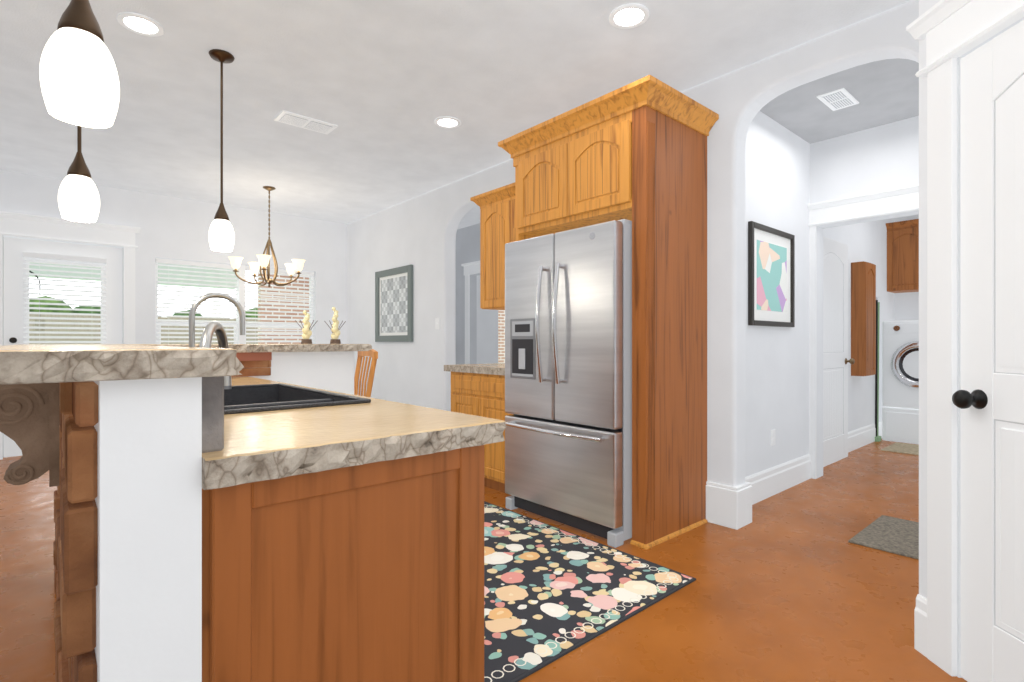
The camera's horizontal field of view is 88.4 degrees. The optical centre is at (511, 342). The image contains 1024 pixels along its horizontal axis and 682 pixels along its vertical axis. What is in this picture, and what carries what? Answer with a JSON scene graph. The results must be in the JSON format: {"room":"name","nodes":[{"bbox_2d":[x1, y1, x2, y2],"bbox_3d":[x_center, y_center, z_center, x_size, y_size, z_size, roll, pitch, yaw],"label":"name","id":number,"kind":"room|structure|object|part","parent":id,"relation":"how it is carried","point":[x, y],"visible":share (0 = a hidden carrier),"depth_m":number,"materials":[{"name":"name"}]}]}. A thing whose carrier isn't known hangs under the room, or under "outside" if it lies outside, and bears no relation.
{"room":"kitchen","nodes":[
{"label":"kitchen","id":0,"kind":"room"},
{"bbox_2d":[29,263,235,288],"bbox_3d":[-5.031,-0.210,7.999,15.000,2.620,4.540,0,0,-41],"label":"porch","id":1,"kind":"object","parent":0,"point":[159,275],"visible":0.12,"depth_m":9.72,"materials":[{"name":"grey"}]},
{"bbox_2d":[29,271,44,330],"bbox_3d":[-7.490,-0.015,8.062,0.507,2.230,0.120,0,0,-41],"label":"hook","id":2,"kind":"object","parent":1,"relation":"on","point":[42,325],"visible":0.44,"depth_m":8.16,"materials":[{"name":"black metal"}]},
{"bbox_2d":[0,170,497,456],"bbox_3d":[-4.021,-0.260,5.752,9.950,2.720,0.150,0,0,-41],"label":"wall","id":3,"kind":"structure","parent":0,"point":[174,228],"depth_m":6.05,"materials":[{"name":"paint"}]},
{"bbox_2d":[4,237,122,456],"bbox_3d":[-4.475,0.045,5.291,0.912,2.099,0.132,0,0,-41],"label":"back door","id":4,"kind":"structure","parent":3,"relation":"in","point":[14,276],"depth_m":5.17,"materials":[{"name":"white"}]},
{"bbox_2d":[23,252,106,343],"bbox_3d":[-4.461,-0.021,5.272,0.641,1.698,0.055,0,0,-41],"label":"door blind","id":5,"kind":"object","parent":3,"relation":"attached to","point":[65,258],"visible":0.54,"depth_m":5.25,"materials":[{"name":"white plastic"}]},
{"bbox_2d":[0,211,139,459],"bbox_3d":[-4.435,-0.062,5.245,1.200,2.325,0.065,0,0,-41],"label":"door frame","id":6,"kind":"structure","parent":3,"relation":"attached to","point":[33,226],"depth_m":5.32,"materials":[{"name":"white wood"}]},
{"bbox_2d":[155,258,312,343],"bbox_3d":[-3.276,-0.315,6.380,1.760,1.230,0.170,0,0,-41],"label":"window","id":7,"kind":"structure","parent":3,"relation":"in","point":[240,299],"depth_m":6.34,"materials":[{"name":"white"}]},
{"bbox_2d":[155,258,237,343],"bbox_3d":[-3.613,-0.329,6.071,0.825,1.193,0.053,0,0,-41],"label":"window blind","id":8,"kind":"object","parent":7,"relation":"attached to","point":[187,264],"visible":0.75,"depth_m":6.00,"materials":[{"name":"white plastic"}]},
{"bbox_2d":[245,266,313,343],"bbox_3d":[-2.929,-0.329,6.671,0.835,1.193,0.053,0,0,-41],"label":"window blind","id":9,"kind":"object","parent":7,"relation":"attached to","point":[284,272],"visible":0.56,"depth_m":6.64,"materials":[{"name":"white plastic"}]},
{"bbox_2d":[0,0,918,228],"bbox_3d":[0.157,-1.657,2.700,12.200,0.086,10.250,0,0,-41],"label":"ceiling","id":10,"kind":"structure","parent":0,"point":[383,85],"depth_m":3.28,"materials":[{"name":"white paint"}]},
{"bbox_2d":[58,125,99,222],"bbox_3d":[-1.721,-1.054,2.095,0.130,1.131,0.130,0,0,-41],"label":"pendant light","id":11,"kind":"object","parent":10,"relation":"hanging from","point":[78,198],"visible":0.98,"depth_m":2.06,"materials":[{"name":"white glass"}]},
{"bbox_2d":[39,0,119,127],"bbox_3d":[-0.900,-1.044,1.100,0.130,1.151,0.130,0,0,-41],"label":"pendant light","id":12,"kind":"object","parent":10,"relation":"hanging from","point":[79,81],"visible":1,"depth_m":1.06,"materials":[{"name":"white glass"}]},
{"bbox_2d":[116,12,163,36],"bbox_3d":[-1.889,-1.615,2.680,0.200,0.009,0.200,0,0,-41],"label":"recessed light","id":13,"kind":"object","parent":10,"relation":"in","point":[137,23],"visible":1,"depth_m":2.68,"materials":[{"name":"white plastic"}]},
{"bbox_2d":[208,49,234,251],"bbox_3d":[-1.636,-1.069,2.969,0.130,1.101,0.130,0,0,-41],"label":"pendant light","id":14,"kind":"object","parent":10,"relation":"hanging from","point":[221,236],"visible":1,"depth_m":2.95,"materials":[{"name":"white glass"}]},
{"bbox_2d":[228,186,305,286],"bbox_3d":[-2.563,-1.097,5.512,0.723,1.044,0.725,0,0,-41],"label":"chandelier","id":15,"kind":"object","parent":10,"relation":"hanging from","point":[264,263],"visible":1,"depth_m":5.50,"materials":[{"name":"gold metal"}]},
{"bbox_2d":[273,110,337,134],"bbox_3d":[-1.514,-1.612,3.875,0.400,0.015,0.200,0,0,-41],"label":"ceiling vent","id":16,"kind":"object","parent":10,"relation":"in","point":[298,120],"visible":1,"depth_m":3.85,"materials":[{"name":"white metal"}]},
{"bbox_2d":[434,116,460,127],"bbox_3d":[-0.472,-1.615,3.871,0.200,0.009,0.200,0,0,-41],"label":"recessed light","id":17,"kind":"object","parent":10,"relation":"in","point":[447,122],"visible":1,"depth_m":3.87,"materials":[{"name":"white plastic"}]},
{"bbox_2d":[608,3,649,28],"bbox_3d":[0.580,-1.615,2.613,0.200,0.009,0.200,0,0,-41],"label":"recessed light","id":18,"kind":"object","parent":10,"relation":"in","point":[629,15],"visible":1,"depth_m":2.60,"materials":[{"name":"white plastic"}]},
{"bbox_2d":[816,88,858,110],"bbox_3d":[2.168,-1.612,3.502,0.320,0.015,0.160,0,0,-41],"label":"ceiling vent","id":19,"kind":"object","parent":10,"relation":"in","point":[837,99],"visible":1,"depth_m":3.48,"materials":[{"name":"white metal"}]},
{"bbox_2d":[456,223,479,364],"bbox_3d":[0.489,-0.260,6.200,0.120,2.720,5.130,0,0,-41],"label":"wall","id":20,"kind":"structure","parent":0,"point":[468,244],"depth_m":7.41,"materials":[{"name":"grey paint"}]},
{"bbox_2d":[461,261,479,363],"bbox_3d":[-0.310,0.000,6.982,0.050,2.200,1.160,0,0,-41],"label":"door frame","id":21,"kind":"structure","parent":20,"relation":"attached to","point":[470,268],"depth_m":7.33,"materials":[{"name":"white"}]},
{"bbox_2d":[0,439,966,681],"bbox_3d":[-0.685,1.130,3.658,12.200,0.060,12.800,0,0,-41],"label":"floor","id":22,"kind":"structure","parent":0,"point":[792,584],"depth_m":2.28,"materials":[{"name":"concrete"}]},
{"bbox_2d":[0,372,505,681],"bbox_3d":[-0.893,0.578,2.038,1.511,1.045,2.359,0,0,-41],"label":"kitchen island","id":23,"kind":"object","parent":22,"relation":"on","point":[200,536],"depth_m":0.92,"materials":[{"name":"wood"}]},
{"bbox_2d":[0,344,371,387],"bbox_3d":[-0.944,0.032,2.119,1.638,0.044,2.588,0,0,-41],"label":"island countertop","id":24,"kind":"structure","parent":23,"relation":"on","point":[21,365],"depth_m":0.81,"materials":[{"name":"beige stone"}]},
{"bbox_2d":[199,321,231,388],"bbox_3d":[-0.817,0.057,1.448,0.134,0.233,0.264,0,0,-41],"label":"faucet","id":25,"kind":"object","parent":24,"relation":"on","point":[216,327],"visible":0.23,"depth_m":1.47,"materials":[{"name":"silver metal"}]},
{"bbox_2d":[189,292,244,346],"bbox_3d":[-0.872,0.015,1.537,0.157,0.318,0.097,0,0,-41],"label":"filter faucet","id":26,"kind":"object","parent":24,"relation":"on","point":[201,299],"visible":0.69,"depth_m":1.50,"materials":[{"name":"silver metal"}]},
{"bbox_2d":[295,307,345,343],"bbox_3d":[-1.230,-0.112,3.407,0.315,0.243,0.136,0,0,-35],"label":"figurines","id":27,"kind":"object","parent":24,"relation":"on","point":[307,332],"visible":1,"depth_m":3.39,"materials":[{"name":"beige ceramic"}]},
{"bbox_2d":[224,383,370,414],"bbox_3d":[-0.885,0.307,1.765,0.482,0.265,0.832,0,0,-41],"label":"sink","id":28,"kind":"object","parent":23,"relation":"in","point":[254,398],"visible":0.25,"depth_m":1.98,"materials":[{"name":"black stone"}]},
{"bbox_2d":[354,349,377,396],"bbox_3d":[-1.311,0.576,3.900,0.519,1.051,0.460,0,0,-31],"label":"dining chair","id":29,"kind":"object","parent":22,"relation":"on","point":[372,354],"visible":0.23,"depth_m":4.00,"materials":[{"name":"brown wood"}]},
{"bbox_2d":[444,363,512,492],"bbox_3d":[-0.028,0.590,4.142,0.669,1.020,0.814,0,0,-41],"label":"base cabinet","id":30,"kind":"object","parent":22,"relation":"on","point":[477,389],"visible":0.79,"depth_m":3.88,"materials":[{"name":"brown wood"}]},
{"bbox_2d":[505,219,631,547],"bbox_3d":[0.488,0.212,3.357,0.796,1.775,0.908,0,0,-41],"label":"fridge","id":31,"kind":"object","parent":22,"relation":"on","point":[568,371],"visible":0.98,"depth_m":3.03,"materials":[{"name":"grey metal"}]},
{"bbox_2d":[484,501,695,681],"bbox_3d":[-0.253,1.095,2.686,1.329,0.010,1.834,0,0,-41],"label":"kitchen rug","id":32,"kind":"object","parent":22,"relation":"on","point":[552,594],"visible":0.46,"depth_m":2.32,"materials":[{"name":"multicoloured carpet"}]},
{"bbox_2d":[498,75,718,548],"bbox_3d":[0.577,-0.140,3.412,0.722,2.480,1.225,0,0,-41],"label":"tall cabinet","id":33,"kind":"object","parent":22,"relation":"on","point":[635,152],"visible":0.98,"depth_m":3.01,"materials":[{"name":"brown wood"}]},
{"bbox_2d":[875,297,880,441],"bbox_3d":[4.077,0.300,5.875,0.121,1.601,0.046,0,0,-41],"label":"mop","id":34,"kind":"object","parent":22,"relation":"on","point":[877,438],"visible":0.83,"depth_m":5.87,"materials":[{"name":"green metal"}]},
{"bbox_2d":[848,515,918,559],"bbox_3d":[2.237,1.094,2.946,0.650,0.012,0.440,0,0,-41],"label":"mat","id":35,"kind":"object","parent":22,"relation":"on","point":[898,536],"visible":0.5,"depth_m":2.95,"materials":[{"name":"grey fabric"}]},
{"bbox_2d":[881,442,918,454],"bbox_3d":[4.163,1.094,5.322,0.580,0.012,0.600,0,0,-41],"label":"mat","id":36,"kind":"object","parent":22,"relation":"on","point":[906,448],"visible":0.44,"depth_m":5.40,"materials":[{"name":"beige fabric"}]},
{"bbox_2d":[882,320,918,444],"bbox_3d":[4.617,0.430,5.866,0.720,1.340,0.680,0,0,-41],"label":"washer","id":37,"kind":"object","parent":22,"relation":"on","point":[900,380],"visible":0.46,"depth_m":5.77,"materials":[{"name":"white metal"}]},
{"bbox_2d":[347,0,918,485],"bbox_3d":[-0.031,-0.260,4.770,0.150,2.720,6.593,0,0,-41],"label":"wall","id":38,"kind":"structure","parent":0,"point":[419,234],"depth_m":3.22,"materials":[{"name":"paint"}]},
{"bbox_2d":[375,265,412,341],"bbox_3d":[-1.393,-0.435,6.180,0.034,0.860,0.855,0,0,-41],"label":"framed picture","id":39,"kind":"object","parent":38,"relation":"attached to","point":[393,304],"visible":1,"depth_m":6.16,"materials":[{"name":"grey wood"}]},
{"bbox_2d":[435,318,438,328],"bbox_3d":[-0.782,-0.195,5.502,0.011,0.115,0.075,0,0,-41],"label":"light switch","id":40,"kind":"object","parent":38,"relation":"attached to","point":[436,323],"visible":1,"depth_m":5.50,"materials":[{"name":"white plastic"}]},
{"bbox_2d":[470,182,514,309],"bbox_3d":[0.070,-0.750,4.250,0.380,0.940,0.843,0,0,-41],"label":"upper cabinet","id":41,"kind":"object","parent":38,"relation":"attached to","point":[497,215],"visible":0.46,"depth_m":4.27,"materials":[{"name":"brown wood"}]},
{"bbox_2d":[745,111,809,476],"bbox_3d":[1.830,-0.260,3.864,1.450,2.720,0.150,0,0,-41],"label":"wall","id":42,"kind":"structure","parent":0,"point":[777,175],"depth_m":3.88,"materials":[{"name":"paint"}]},
{"bbox_2d":[748,221,794,326],"bbox_3d":[1.871,-0.465,3.779,0.720,0.700,0.029,0,0,-41],"label":"framed picture","id":43,"kind":"object","parent":42,"relation":"attached to","point":[771,276],"visible":1,"depth_m":3.76,"materials":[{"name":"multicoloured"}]},
{"bbox_2d":[771,429,774,445],"bbox_3d":[1.890,0.690,3.811,0.075,0.115,0.007,0,0,-41],"label":"outlet","id":44,"kind":"object","parent":42,"relation":"attached to","point":[772,437],"visible":1,"depth_m":3.80,"materials":[{"name":"white plastic"}]},
{"bbox_2d":[706,421,881,529],"bbox_3d":[2.993,0.978,4.757,4.724,0.245,0.304,0,0,-41],"label":"baseboard","id":45,"kind":"structure","parent":42,"relation":"attached to","point":[728,506],"depth_m":3.61,"materials":[{"name":"white wood"}]},
{"bbox_2d":[823,218,894,431],"bbox_3d":[3.566,-0.260,5.562,3.100,2.720,0.150,0,0,-41],"label":"wall","id":46,"kind":"structure","parent":0,"point":[865,241],"depth_m":5.70,"materials":[{"name":"paint"}]},
{"bbox_2d":[823,236,854,466],"bbox_3d":[2.910,0.083,4.750,0.838,2.022,0.111,0,0,-41],"label":"laundry door","id":47,"kind":"structure","parent":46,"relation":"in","point":[835,350],"depth_m":4.81,"materials":[{"name":"white wood"}]},
{"bbox_3d":[3.188,0.179,4.970,0.062,0.062,0.076,0,0,-41],"label":"laundry door knob","id":48,"kind":"part","parent":47,"relation":"part of","materials":[{"name":"metal"}]},
{"bbox_2d":[851,261,875,375],"bbox_3d":[3.612,-0.235,5.411,0.330,1.150,0.133,0,0,-41],"label":"upper cabinet","id":49,"kind":"object","parent":46,"relation":"attached to","point":[863,314],"visible":1,"depth_m":5.32,"materials":[{"name":"brown wood"}]},
{"bbox_2d":[810,116,918,477],"bbox_3d":[2.821,-0.260,3.947,0.150,2.720,1.593,0,0,-41],"label":"wall","id":50,"kind":"structure","parent":0,"point":[880,158],"depth_m":4.05,"materials":[{"name":"paint"}]},
{"bbox_2d":[807,184,918,478],"bbox_3d":[2.712,-0.007,3.912,0.060,2.215,0.938,0,0,-41],"label":"door frame","id":51,"kind":"structure","parent":50,"relation":"attached to","point":[903,199],"depth_m":4.17,"materials":[{"name":"white wood"}]},
{"bbox_2d":[895,214,918,320],"bbox_3d":[5.291,-0.260,5.833,0.150,2.720,1.680,0,0,-41],"label":"wall","id":52,"kind":"structure","parent":0,"point":[906,304],"depth_m":6.33,"materials":[{"name":"paint"}]},
{"bbox_2d":[886,219,918,292],"bbox_3d":[4.788,-0.998,6.002,0.378,0.795,0.798,0,0,-41],"label":"wall cabinet","id":53,"kind":"object","parent":52,"relation":"attached to","point":[902,256],"visible":0.31,"depth_m":6.08,"materials":[{"name":"brown wood"}]},
{"bbox_2d":[919,0,1023,677],"bbox_3d":[1.569,-0.260,-0.206,0.120,2.720,4.200,0,0,-1],"label":"wall","id":54,"kind":"structure","parent":0,"point":[925,6],"depth_m":1.87,"materials":[{"name":"paint"}]},
{"bbox_2d":[914,594,926,656],"bbox_3d":[1.454,1.002,1.863,0.016,0.195,0.059,0,0,-1],"label":"baseboard","id":55,"kind":"structure","parent":54,"relation":"attached to","point":[920,627],"depth_m":1.86,"materials":[{"name":"white wood"}]},
{"bbox_2d":[906,0,1023,677],"bbox_3d":[1.503,-0.010,1.348,0.182,2.220,1.050,0,0,-1],"label":"door frame","id":56,"kind":"structure","parent":54,"relation":"attached to","point":[951,31],"depth_m":1.76,"materials":[{"name":"white wood"}]},
{"bbox_2d":[952,20,1023,681],"bbox_3d":[1.460,0.083,1.347,0.111,2.022,0.754,0,0,-1],"label":"pantry door","id":57,"kind":"structure","parent":54,"relation":"in","point":[992,355],"depth_m":1.61,"materials":[{"name":"white wood"}]},
{"bbox_3d":[1.435,0.179,1.656,0.076,0.062,0.062,0,0,-1],"label":"pantry door knob","id":58,"kind":"part","parent":57,"relation":"part of","materials":[{"name":"black metal"}]},
{"label":"outside","id":59,"kind":"structure","parent":0,"visible":0},
{"bbox_2d":[29,314,257,343],"bbox_3d":[-4.469,0.193,18.722,41.998,1.815,0.030,0,0,-41],"label":"fence","id":60,"kind":"object","parent":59,"point":[85,321],"depth_m":13.30,"materials":[{"name":"wood"}]},
{"bbox_2d":[29,271,257,316],"bbox_3d":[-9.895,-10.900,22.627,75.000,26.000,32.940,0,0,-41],"label":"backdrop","id":61,"kind":"structure","parent":59,"point":[99,294],"depth_m":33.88,"materials":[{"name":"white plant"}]},
{"bbox_2d":[29,296,257,343],"bbox_3d":[-12.072,-0.236,17.482,23.180,2.672,5.594,0,0,-41],"label":"trees","id":62,"kind":"object","parent":61,"relation":"on","point":[85,307],"visible":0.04,"depth_m":14.56,"materials":[{"name":"green plant"}]},
{"bbox_2d":[258,272,504,362],"bbox_3d":[-2.109,-0.600,11.325,6.220,3.400,0.200,0,0,-41],"label":"brick","id":63,"kind":"object","parent":61,"relation":"on","point":[501,336],"visible":0.07,"depth_m":9.49,"materials":[{"name":"brick"}]}
]}

